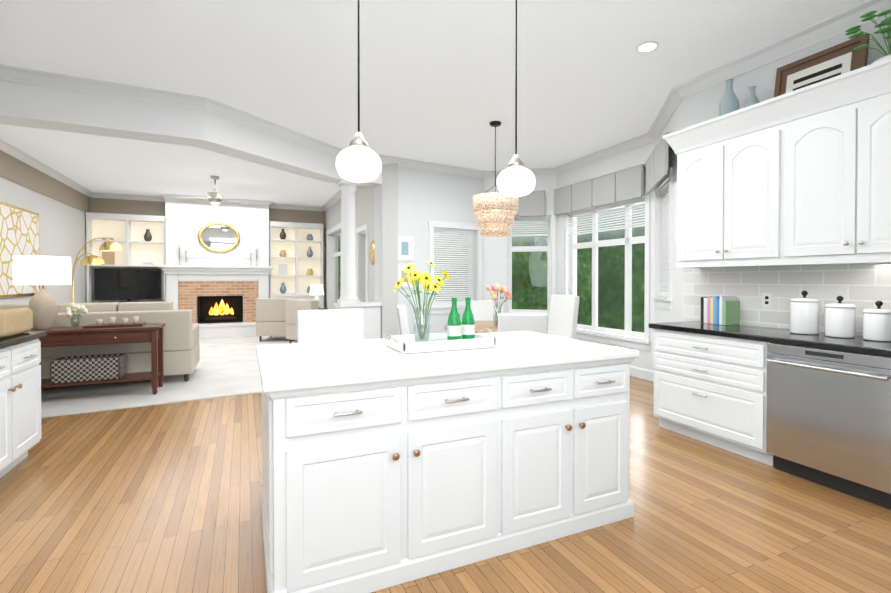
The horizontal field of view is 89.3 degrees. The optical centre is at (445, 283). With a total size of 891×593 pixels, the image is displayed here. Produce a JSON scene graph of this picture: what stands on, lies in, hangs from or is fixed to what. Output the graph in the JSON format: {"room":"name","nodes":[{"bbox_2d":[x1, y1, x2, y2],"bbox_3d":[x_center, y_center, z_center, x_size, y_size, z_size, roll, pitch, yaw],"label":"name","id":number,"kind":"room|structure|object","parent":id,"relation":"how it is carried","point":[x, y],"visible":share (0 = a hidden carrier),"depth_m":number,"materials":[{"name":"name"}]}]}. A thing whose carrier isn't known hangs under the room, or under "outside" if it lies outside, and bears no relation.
{"room":"kitchen","nodes":[
{"label":"kitchen","id":0,"kind":"room"},
{"bbox_2d":[0,176,86,304],"bbox_3d":[-5.968,-0.335,5.646,0.250,3.160,8.700,0,1,-24],"label":"wall","id":1,"kind":"structure","parent":0,"point":[62,229],"depth_m":7.97,"materials":[{"name":"white paint"}]},
{"bbox_2d":[0,201,39,297],"bbox_3d":[-6.231,-0.465,6.595,0.035,1.300,1.350,0,1,-24],"label":"picture","id":2,"kind":"object","parent":1,"relation":"attached to","point":[19,231],"visible":0.78,"depth_m":6.44,"materials":[{"name":"canvas"},{"name":"gold paint"}]},
{"bbox_2d":[0,150,89,211],"bbox_3d":[-6.323,-1.644,6.759,0.010,0.356,6.345,0,1,-24],"label":"trim","id":3,"kind":"structure","parent":1,"relation":"attached to","point":[15,170],"depth_m":7.28,"materials":[{"name":"beige paint"}]},
{"bbox_2d":[0,0,890,197],"bbox_3d":[-1.309,-1.857,5.083,7.810,0.104,13.500,0,1,-24],"label":"crown molding","id":4,"kind":"structure","parent":1,"relation":"attached to","point":[830,27],"depth_m":4.41,"materials":[{"name":"white wood"}]},
{"bbox_2d":[41,336,296,417],"bbox_3d":[-4.021,1.219,7.654,4.930,0.012,6.650,0,1,-24],"label":"rug","id":5,"kind":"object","parent":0,"point":[226,367],"depth_m":5.38,"materials":[{"name":"white carpet"}]},
{"bbox_2d":[29,323,164,394],"bbox_3d":[-3.947,0.859,4.947,1.440,0.760,0.486,0,1,-24],"label":"console table","id":6,"kind":"object","parent":5,"relation":"on","point":[77,336],"visible":0.62,"depth_m":4.90,"materials":[{"name":"brown wood"}]},
{"bbox_2d":[13,255,71,329],"bbox_3d":[-4.277,0.094,4.796,0.470,0.770,0.470,0,1,-24],"label":"light","id":7,"kind":"object","parent":6,"relation":"on","point":[42,271],"visible":1,"depth_m":4.69,"materials":[{"name":"fabric"}]},
{"bbox_2d":[65,302,87,327],"bbox_3d":[-4.056,0.339,4.955,0.210,0.277,0.166,0,1,-24],"label":"vase","id":8,"kind":"object","parent":6,"relation":"on","point":[77,307],"visible":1,"depth_m":4.95,"materials":[{"name":"clear glass"}]},
{"bbox_2d":[50,353,125,383],"bbox_3d":[-3.912,0.921,4.967,0.600,0.240,0.320,0,1,-24],"label":"woven basket","id":9,"kind":"object","parent":6,"relation":"on","point":[70,369],"visible":1,"depth_m":4.85,"materials":[{"name":"multicoloured wicker"}]},
{"bbox_2d":[82,316,145,327],"bbox_3d":[-3.710,0.423,5.074,0.540,0.106,0.240,0,1,-24],"label":"tray","id":10,"kind":"object","parent":6,"relation":"on","point":[113,323],"visible":1,"depth_m":5.03,"materials":[{"name":"brown wood"}]},
{"bbox_2d":[72,238,122,301],"bbox_3d":[-5.903,0.218,7.543,0.890,1.989,0.440,0,1,-24],"label":"arc floor lamp","id":11,"kind":"object","parent":5,"relation":"on","point":[108,245],"visible":0.81,"depth_m":7.46,"materials":[{"name":"gold metal"}]},
{"bbox_2d":[0,301,199,380],"bbox_3d":[-4.388,0.731,5.640,2.240,1.001,0.980,0,1,-24],"label":"sofa","id":12,"kind":"object","parent":5,"relation":"on","point":[181,350],"visible":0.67,"depth_m":5.46,"materials":[{"name":"beige fabric"}]},
{"bbox_2d":[86,212,165,302],"bbox_3d":[-6.879,-0.153,9.778,1.415,2.687,0.385,0,1,-24],"label":"built-in shelves","id":13,"kind":"object","parent":5,"relation":"on","point":[126,232],"visible":0.48,"depth_m":9.84,"materials":[{"name":"white wood"}]},
{"bbox_2d":[94,268,160,301],"bbox_3d":[-6.905,0.022,9.832,1.210,0.718,0.140,0,1,-24],"label":"screen","id":14,"kind":"object","parent":13,"relation":"on","point":[128,284],"visible":0.94,"depth_m":9.79,"materials":[{"name":"black plastic"}]},
{"bbox_2d":[199,322,255,338],"bbox_3d":[-5.080,1.042,10.132,2.140,0.289,0.482,0,1,-24],"label":"hearth","id":15,"kind":"object","parent":5,"relation":"on","point":[226,330],"visible":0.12,"depth_m":10.01,"materials":[{"name":"white stone"}]},
{"bbox_2d":[256,298,296,341],"bbox_3d":[-3.531,0.741,9.703,0.800,0.900,0.800,0,1,-4],"label":"patterned armchair","id":16,"kind":"object","parent":5,"relation":"on","point":[271,317],"visible":0.56,"depth_m":9.30,"materials":[{"name":"beige fabric"}]},
{"bbox_2d":[269,221,323,307],"bbox_3d":[-3.693,-0.167,11.202,1.265,2.687,0.385,0,1,-24],"label":"built-in shelves","id":17,"kind":"object","parent":5,"relation":"on","point":[295,244],"visible":0.6,"depth_m":11.27,"materials":[{"name":"white wood"}]},
{"bbox_2d":[286,299,318,343],"bbox_3d":[-2.580,0.749,8.923,0.800,0.900,0.800,0,1,36],"label":"armchair","id":18,"kind":"object","parent":5,"relation":"on","point":[293,306],"visible":0.21,"depth_m":8.68,"materials":[{"name":"beige fabric"}]},
{"bbox_3d":[-2.964,0.879,10.396,0.520,0.610,0.520,0,1,-24],"label":"round side table","id":19,"kind":"object","parent":5,"relation":"on","visible":0},
{"bbox_2d":[309,284,323,308],"bbox_3d":[-2.964,0.292,10.390,0.340,0.560,0.340,0,1,-24],"label":"table lamp","id":20,"kind":"object","parent":19,"relation":"on","point":[316,289],"visible":0.88,"depth_m":10.28,"materials":[{"name":"white fabric"}]},
{"bbox_2d":[0,80,381,187],"bbox_3d":[-2.989,-1.706,5.308,4.954,0.409,1.778,0,1,-24],"label":"header beam","id":21,"kind":"structure","parent":0,"point":[35,106],"depth_m":4.52,"materials":[{"name":"white paint"}]},
{"bbox_2d":[165,200,268,322],"bbox_3d":[-5.258,-0.384,10.517,2.120,3.159,0.375,0,1,-24],"label":"wall","id":22,"kind":"structure","parent":0,"point":[194,221],"depth_m":10.29,"materials":[{"name":"white paint"}]},
{"bbox_2d":[90,197,164,215],"bbox_3d":[-6.946,-1.676,9.950,1.415,0.356,0.010,0,1,-24],"label":"trim","id":23,"kind":"structure","parent":22,"relation":"attached to","point":[97,205],"depth_m":9.92,"materials":[{"name":"beige paint"}]},
{"bbox_2d":[94,192,164,201],"bbox_3d":[-6.891,-1.905,9.928,1.330,0.104,0.100,0,1,-24],"label":"crown molding","id":24,"kind":"structure","parent":22,"relation":"attached to","point":[96,195],"depth_m":9.89,"materials":[{"name":"white wood"}]},
{"bbox_2d":[159,265,273,309],"bbox_3d":[-5.136,0.234,10.250,2.320,1.310,0.218,0,1,-24],"label":"fireplace mantel","id":25,"kind":"object","parent":22,"relation":"attached to","point":[175,274],"visible":0.92,"depth_m":10.20,"materials":[{"name":"white wood"}]},
{"bbox_2d":[184,246,187,264],"bbox_3d":[-5.743,-0.636,9.983,0.068,0.430,0.068,0,1,-39],"label":"candlestick","id":26,"kind":"object","parent":25,"relation":"on","point":[185,246],"depth_m":9.98,"materials":[{"name":"silver metal"}]},
{"bbox_2d":[159,194,273,206],"bbox_3d":[-5.167,-1.909,10.298,2.320,0.104,0.130,0,1,-24],"label":"crown molding","id":27,"kind":"structure","parent":22,"relation":"attached to","point":[162,196],"depth_m":10.35,"materials":[{"name":"white"}]},
{"bbox_2d":[178,281,257,323],"bbox_3d":[-5.248,0.413,10.504,1.630,0.964,0.400,0,1,-24],"label":"fireplace","id":28,"kind":"object","parent":22,"relation":"in","point":[219,301],"visible":1,"depth_m":10.48,"materials":[{"name":"orange"}]},
{"bbox_2d":[178,205,257,257],"bbox_3d":[-5.177,-1.177,10.328,1.620,1.150,0.019,0,1,-24],"label":"trim","id":29,"kind":"structure","parent":22,"relation":"attached to","point":[222,208],"depth_m":10.28,"materials":[{"name":"white wood"}]},
{"bbox_2d":[198,222,239,252],"bbox_3d":[-5.172,-1.062,10.318,0.870,0.696,0.035,0,1,-24],"label":"mirror","id":30,"kind":"object","parent":22,"relation":"attached to","point":[218,237],"visible":0.96,"depth_m":10.32,"materials":[{"name":"gold metal"}]},
{"bbox_2d":[269,204,320,210],"bbox_3d":[-3.771,-1.919,11.316,1.260,0.104,0.110,0,1,-24],"label":"crown molding","id":31,"kind":"structure","parent":22,"relation":"attached to","point":[276,206],"depth_m":11.33,"materials":[{"name":"white wood"}]},
{"bbox_2d":[269,208,324,224],"bbox_3d":[-3.746,-1.691,11.379,1.355,0.356,0.010,0,1,-24],"label":"trim","id":32,"kind":"structure","parent":22,"relation":"attached to","point":[278,215],"depth_m":11.37,"materials":[{"name":"beige paint"}]},
{"bbox_2d":[205,212,324,323],"bbox_3d":[-5.305,-0.387,10.843,5.200,3.160,0.250,0,1,-24],"label":"wall","id":33,"kind":"structure","parent":0,"point":[323,262],"depth_m":11.67,"materials":[{"name":"white paint"}]},
{"bbox_2d":[325,163,397,337],"bbox_3d":[-1.929,-0.372,9.318,0.250,3.160,5.290,0,1,-24],"label":"wall","id":34,"kind":"structure","parent":0,"point":[364,205],"depth_m":6.94,"materials":[{"name":"white paint"}]},
{"bbox_2d":[321,190,341,211],"bbox_3d":[-2.158,-1.900,9.386,0.110,0.104,4.950,0,1,-24],"label":"crown molding","id":35,"kind":"structure","parent":34,"relation":"attached to","point":[338,195],"depth_m":10.37,"materials":[{"name":"white wood"}]},
{"bbox_2d":[326,223,340,308],"bbox_3d":[-2.425,-0.147,10.287,0.238,2.330,2.300,0,1,-24],"label":"window","id":36,"kind":"structure","parent":34,"relation":"in","point":[332,254],"depth_m":11.20,"materials":[{"name":"white wood"}]},
{"bbox_2d":[356,224,367,301],"bbox_3d":[-1.399,0.011,8.003,0.238,2.060,0.810,0,1,-24],"label":"window","id":37,"kind":"structure","parent":34,"relation":"in","point":[362,266],"depth_m":8.26,"materials":[{"name":"white wood"}]},
{"bbox_2d":[370,240,374,264],"bbox_3d":[-1.188,-0.512,7.331,0.029,0.400,0.400,0,1,-24],"label":"sunburst mirror","id":38,"kind":"object","parent":34,"relation":"attached to","point":[372,252],"visible":0.77,"depth_m":7.30,"materials":[{"name":"gold metal"}]},
{"bbox_2d":[334,166,483,338],"bbox_3d":[-0.503,-0.352,7.311,2.576,3.160,0.300,0,1,-32],"label":"wall","id":39,"kind":"structure","parent":0,"point":[424,196],"depth_m":7.19,"materials":[{"name":"white paint"}]},
{"bbox_2d":[337,179,359,303],"bbox_3d":[-1.447,-0.616,6.728,0.290,1.797,0.290,0,1,-24],"label":"round column","id":40,"kind":"structure","parent":39,"relation":"on","point":[348,290],"depth_m":6.63,"materials":[{"name":"white paint"}]},
{"bbox_2d":[398,236,412,287],"bbox_3d":[-0.637,-0.344,7.036,0.300,0.810,0.024,0,1,-31],"label":"framed picture","id":41,"kind":"object","parent":39,"relation":"attached to","point":[405,248],"visible":0.65,"depth_m":7.02,"materials":[{"name":"white"}]},
{"bbox_2d":[428,220,481,313],"bbox_3d":[0.132,-0.270,7.628,1.090,1.510,0.275,0,1,-32],"label":"window","id":42,"kind":"structure","parent":39,"relation":"in","point":[471,259],"depth_m":7.59,"materials":[{"name":"white wood"}]},
{"bbox_2d":[0,0,866,206],"bbox_3d":[-1.197,-1.986,5.187,9.200,0.150,14.600,0,1,-24],"label":"ceiling","id":43,"kind":"structure","parent":0,"point":[437,81],"depth_m":3.96,"materials":[{"name":"white paint"}]},
{"bbox_2d":[179,175,251,205],"bbox_3d":[-4.092,-1.674,8.008,1.218,0.530,1.107,0,1,-24],"label":"ceiling fan","id":44,"kind":"object","parent":43,"relation":"hanging from","point":[214,198],"visible":1,"depth_m":8.10,"materials":[{"name":"silver metal"}]},
{"bbox_2d":[336,0,381,182],"bbox_3d":[-0.453,-1.208,2.351,0.238,1.348,0.238,0,1,-24],"label":"pendant light","id":45,"kind":"object","parent":43,"relation":"hanging from","point":[358,160],"visible":1,"depth_m":2.29,"materials":[{"name":"white glass"}]},
{"bbox_2d":[473,121,517,236],"bbox_3d":[0.591,-1.245,5.358,0.540,1.334,0.540,0,1,-24],"label":"chandelier","id":46,"kind":"object","parent":43,"relation":"hanging from","point":[494,212],"visible":1,"depth_m":5.19,"materials":[{"name":"beige metal"}]},
{"bbox_2d":[497,0,535,196],"bbox_3d":[0.434,-1.212,2.769,0.238,1.348,0.238,0,1,-24],"label":"pendant light","id":47,"kind":"object","parent":43,"relation":"hanging from","point":[516,178],"visible":1,"depth_m":2.71,"materials":[{"name":"white glass"}]},
{"bbox_2d":[636,41,658,52],"bbox_3d":[1.607,-1.887,3.593,0.170,0.013,0.170,0,1,-24],"label":"recessed light","id":48,"kind":"object","parent":43,"relation":"in","point":[646,46],"visible":1,"depth_m":3.58,"materials":[{"name":"white"}]},
{"bbox_2d":[0,376,890,592],"bbox_3d":[-1.197,1.309,5.220,9.200,0.120,14.600,0,1,-24],"label":"floor","id":49,"kind":"structure","parent":0,"point":[161,498],"depth_m":2.40,"materials":[{"name":"brown wood"}]},
{"bbox_2d":[0,338,41,477],"bbox_3d":[-3.100,0.836,2.798,0.644,0.874,0.965,0,1,-24],"label":"base cabinet","id":50,"kind":"object","parent":49,"relation":"on","point":[20,403],"visible":1,"depth_m":3.01,"materials":[{"name":"white wood"}]},
{"bbox_2d":[0,331,46,348],"bbox_3d":[-2.509,0.391,1.490,0.660,0.040,3.875,0,1,-24],"label":"countertop","id":51,"kind":"structure","parent":50,"relation":"on","point":[8,341],"depth_m":3.04,"materials":[{"name":"black stone"}]},
{"bbox_2d":[0,307,32,337],"bbox_3d":[-3.164,0.263,3.005,0.510,0.183,0.480,0,1,-24],"label":"basket","id":52,"kind":"object","parent":51,"relation":"on","point":[15,320],"visible":0.98,"depth_m":3.06,"materials":[{"name":"beige wicker"}]},
{"bbox_2d":[296,309,363,342],"bbox_3d":[-0.798,0.733,3.291,0.500,1.071,0.543,0,1,-24],"label":"stool","id":53,"kind":"object","parent":49,"relation":"on","point":[329,325],"visible":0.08,"depth_m":3.44,"materials":[{"name":"white paint"}]},
{"bbox_2d":[260,370,503,592],"bbox_3d":[-0.410,0.840,2.375,1.006,0.874,1.009,0,1,-24],"label":"base cabinet","id":54,"kind":"object","parent":49,"relation":"on","point":[369,487],"depth_m":1.90,"materials":[{"name":"white wood"}]},
{"bbox_2d":[256,331,638,392],"bbox_3d":[-0.028,0.381,2.551,1.905,0.040,1.070,0,1,-24],"label":"countertop","id":55,"kind":"structure","parent":54,"relation":"on","point":[295,366],"depth_m":2.20,"materials":[{"name":"white stone"}]},
{"bbox_2d":[385,328,495,353],"bbox_3d":[-0.033,0.313,2.592,0.632,0.090,0.330,0,1,-24],"label":"tray","id":56,"kind":"object","parent":55,"relation":"on","point":[404,344],"visible":0.85,"depth_m":2.48,"materials":[{"name":"white ceramic"}]},
{"bbox_2d":[394,261,449,341],"bbox_3d":[-0.131,0.106,2.588,0.338,0.477,0.364,0,1,-24],"label":"vase","id":57,"kind":"object","parent":56,"relation":"on","point":[416,277],"visible":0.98,"depth_m":2.54,"materials":[{"name":"clear glass"}]},
{"bbox_2d":[447,297,460,339],"bbox_3d":[0.051,0.211,2.623,0.081,0.266,0.081,0,1,-24],"label":"bottle","id":58,"kind":"object","parent":56,"relation":"on","point":[454,327],"visible":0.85,"depth_m":2.60,"materials":[{"name":"green glass"}]},
{"bbox_2d":[461,297,474,338],"bbox_3d":[0.134,0.211,2.682,0.081,0.266,0.081,0,1,-24],"label":"bottle","id":59,"kind":"object","parent":56,"relation":"on","point":[467,326],"visible":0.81,"depth_m":2.65,"materials":[{"name":"green glass"}]},
{"bbox_2d":[397,305,409,334],"bbox_3d":[-0.280,0.749,5.250,0.558,1.000,0.460,0,1,-8],"label":"chair","id":60,"kind":"object","parent":49,"relation":"on","point":[403,319],"visible":0.04,"depth_m":4.99,"materials":[{"name":"white paint"}]},
{"bbox_2d":[444,321,497,332],"bbox_3d":[0.591,0.869,5.379,1.220,0.756,1.220,0,1,-24],"label":"table","id":61,"kind":"object","parent":49,"relation":"on","point":[480,325],"visible":0.21,"depth_m":5.23,"materials":[{"name":"beige wood"}]},
{"bbox_2d":[486,283,511,327],"bbox_3d":[0.601,0.242,5.153,0.269,0.501,0.276,0,1,-24],"label":"vase","id":62,"kind":"object","parent":61,"relation":"on","point":[496,287],"visible":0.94,"depth_m":5.09,"materials":[{"name":"clear glass"}]},
{"bbox_2d":[471,300,502,320],"bbox_3d":[0.593,0.739,6.262,0.460,1.000,0.558,0,1,0],"label":"chair","id":63,"kind":"object","parent":49,"relation":"on","point":[483,310],"visible":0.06,"depth_m":6.43,"materials":[{"name":"white fabric"}]},
{"bbox_2d":[498,313,546,333],"bbox_3d":[0.701,0.766,4.500,0.460,0.980,0.555,0,1,-7],"label":"chair","id":64,"kind":"object","parent":49,"relation":"on","point":[533,322],"visible":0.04,"depth_m":4.23,"materials":[{"name":"white paint"}]},
{"bbox_2d":[547,295,578,338],"bbox_3d":[1.336,0.694,5.756,0.569,1.099,0.460,0,1,-27],"label":"chair","id":65,"kind":"object","parent":49,"relation":"on","point":[563,316],"visible":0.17,"depth_m":5.77,"materials":[{"name":"white fabric"}]},
{"bbox_2d":[504,358,634,553],"bbox_3d":[0.437,0.837,2.753,0.848,0.874,1.009,0,1,-24],"label":"base cabinet","id":66,"kind":"object","parent":49,"relation":"on","point":[566,427],"depth_m":2.28,"materials":[{"name":"white wood"}]},
{"bbox_2d":[654,329,773,465],"bbox_3d":[2.285,0.828,3.649,0.621,0.874,0.940,0,1,-24],"label":"base cabinet","id":67,"kind":"object","parent":49,"relation":"on","point":[710,389],"visible":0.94,"depth_m":3.40,"materials":[{"name":"white wood"}]},
{"bbox_2d":[649,321,890,356],"bbox_3d":[2.917,0.384,2.202,0.629,0.040,4.150,0,1,-24],"label":"countertop","id":68,"kind":"structure","parent":67,"relation":"on","point":[856,344],"depth_m":3.11,"materials":[{"name":"black stone"}]},
{"bbox_2d":[701,296,739,324],"bbox_3d":[2.388,0.225,3.927,0.180,0.240,0.226,0,1,-24],"label":"cookbooks","id":69,"kind":"object","parent":68,"relation":"on","point":[721,310],"visible":0.96,"depth_m":3.85,"materials":[{"name":"multicoloured paper"}]},
{"bbox_2d":[790,290,819,334],"bbox_3d":[2.561,0.199,3.219,0.171,0.306,0.171,0,1,-24],"label":"canister","id":70,"kind":"object","parent":68,"relation":"on","point":[804,314],"visible":1,"depth_m":3.16,"materials":[{"name":"white ceramic"}]},
{"bbox_2d":[824,296,855,337],"bbox_3d":[2.654,0.215,3.036,0.162,0.276,0.162,0,1,-24],"label":"canister","id":71,"kind":"object","parent":68,"relation":"on","point":[839,319],"visible":1,"depth_m":2.98,"materials":[{"name":"white ceramic"}]},
{"bbox_2d":[862,301,890,341],"bbox_3d":[2.745,0.230,2.857,0.154,0.252,0.154,0,1,-24],"label":"canister","id":72,"kind":"object","parent":68,"relation":"on","point":[877,324],"visible":1,"depth_m":2.81,"materials":[{"name":"white ceramic"}]},
{"bbox_2d":[766,342,890,508],"bbox_3d":[2.566,0.838,2.879,0.614,0.867,0.683,0,1,-24],"label":"dishwasher","id":73,"kind":"object","parent":67,"relation":"in","point":[828,418],"visible":0.96,"depth_m":2.74,"materials":[{"name":"silver metal"}]},
{"bbox_2d":[484,175,555,330],"bbox_3d":[1.295,-0.357,7.839,1.220,3.160,0.250,0,1,13],"label":"wall","id":74,"kind":"structure","parent":0,"point":[493,260],"depth_m":7.80,"materials":[{"name":"white paint"}]},
{"bbox_2d":[503,210,555,321],"bbox_3d":[1.438,-0.301,7.748,0.920,1.890,0.238,0,1,13],"label":"window","id":75,"kind":"structure","parent":74,"relation":"in","point":[509,248],"depth_m":7.74,"materials":[{"name":"white wood"}]},
{"bbox_2d":[514,190,544,216],"bbox_3d":[1.242,-1.345,7.646,0.880,0.420,0.129,0,1,13],"label":"valance","id":76,"kind":"object","parent":74,"relation":"attached to","point":[532,203],"visible":0.56,"depth_m":7.53,"materials":[{"name":"grey fabric"}]},
{"bbox_2d":[556,142,654,370],"bbox_3d":[2.378,-0.346,6.712,0.250,3.160,2.000,0,1,-24],"label":"wall","id":77,"kind":"structure","parent":0,"point":[622,161],"depth_m":6.27,"materials":[{"name":"white paint"}]},
{"bbox_2d":[554,164,645,214],"bbox_3d":[2.204,-1.335,6.626,0.129,0.420,1.820,0,1,-24],"label":"valance","id":78,"kind":"object","parent":77,"relation":"attached to","point":[620,185],"visible":1,"depth_m":6.42,"materials":[{"name":"grey fabric"}]},
{"bbox_2d":[561,188,651,350],"bbox_3d":[2.343,-0.200,6.655,0.237,2.110,1.820,0,1,-24],"label":"window","id":79,"kind":"structure","parent":77,"relation":"in","point":[569,245],"depth_m":6.52,"materials":[{"name":"white wood"}]},
{"bbox_2d":[630,366,653,381],"bbox_3d":[-2.254,1.164,7.228,7.810,0.130,8.870,0,1,-24],"label":"baseboard","id":80,"kind":"structure","parent":77,"relation":"attached to","point":[642,373],"depth_m":5.92,"materials":[{"name":"white wood"}]},
{"bbox_2d":[655,99,682,322],"bbox_3d":[2.606,-0.329,5.037,0.250,3.160,1.404,0,1,15],"label":"wall","id":81,"kind":"structure","parent":0,"point":[673,124],"depth_m":4.71,"materials":[{"name":"white paint"}]},
{"bbox_2d":[646,132,671,194],"bbox_3d":[2.425,-1.320,5.088,0.129,0.420,1.180,0,1,15],"label":"valance","id":82,"kind":"object","parent":81,"relation":"attached to","point":[657,167],"visible":0.92,"depth_m":4.93,"materials":[{"name":"grey fabric"}]},
{"bbox_2d":[651,167,672,309],"bbox_3d":[2.599,-0.486,5.225,0.237,1.510,0.940,0,1,15],"label":"window","id":83,"kind":"structure","parent":81,"relation":"in","point":[662,190],"depth_m":5.40,"materials":[{"name":"white"}]},
{"bbox_2d":[682,13,890,335],"bbox_3d":[3.362,-0.302,2.328,0.250,3.160,4.630,0,1,-24],"label":"wall","id":84,"kind":"structure","parent":0,"point":[701,106],"depth_m":3.74,"materials":[{"name":"white paint"}]},
{"bbox_2d":[663,58,890,267],"bbox_3d":[3.016,-0.729,2.271,0.395,1.205,4.215,0,1,-24],"label":"upper cabinet","id":85,"kind":"object","parent":84,"relation":"attached to","point":[801,176],"visible":1,"depth_m":3.19,"materials":[{"name":"white wood"}]},
{"bbox_2d":[720,79,737,115],"bbox_3d":[2.385,-1.474,3.792,0.140,0.470,0.138,0,1,-24],"label":"decorative bottle","id":86,"kind":"object","parent":85,"relation":"on","point":[729,103],"depth_m":3.75,"materials":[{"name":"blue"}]},
{"bbox_2d":[738,86,759,109],"bbox_3d":[2.475,-1.412,3.641,0.120,0.350,0.118,0,1,-24],"label":"decorative bottle","id":87,"kind":"object","parent":85,"relation":"on","point":[752,99],"depth_m":3.62,"materials":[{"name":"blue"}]},
{"bbox_2d":[774,34,869,96],"bbox_3d":[2.679,-1.456,3.255,0.098,0.439,0.560,0,1,-24],"label":"framed picture","id":88,"kind":"object","parent":85,"relation":"on","point":[835,60],"visible":0.56,"depth_m":3.23,"materials":[{"name":"brown wood"}]},
{"bbox_2d":[845,9,890,63],"bbox_3d":[2.805,-1.515,2.816,0.325,0.571,0.445,0,1,-24],"label":"potted plant","id":89,"kind":"object","parent":85,"relation":"on","point":[868,16],"visible":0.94,"depth_m":2.85,"materials":[{"name":"green plant"}]},
{"bbox_2d":[684,262,890,335],"bbox_3d":[3.186,0.085,2.402,0.010,0.555,4.300,0,1,-24],"label":"tile backsplash","id":90,"kind":"structure","parent":84,"relation":"attached to","point":[861,287],"depth_m":3.55,"materials":[{"name":"white tile"}]},
{"bbox_2d":[762,293,771,307],"bbox_3d":[2.612,0.135,3.665,0.008,0.120,0.075,0,1,-24],"label":"outlet","id":91,"kind":"object","parent":90,"relation":"attached to","point":[766,300],"visible":1,"depth_m":3.66,"materials":[{"name":"white plastic"}]},
{"label":"outside","id":92,"kind":"structure","parent":0,"visible":0},
{"bbox_2d":[338,204,644,332],"bbox_3d":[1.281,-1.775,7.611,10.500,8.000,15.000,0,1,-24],"label":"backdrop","id":93,"kind":"structure","parent":92,"point":[527,277],"depth_m":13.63,"materials":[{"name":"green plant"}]}
]}

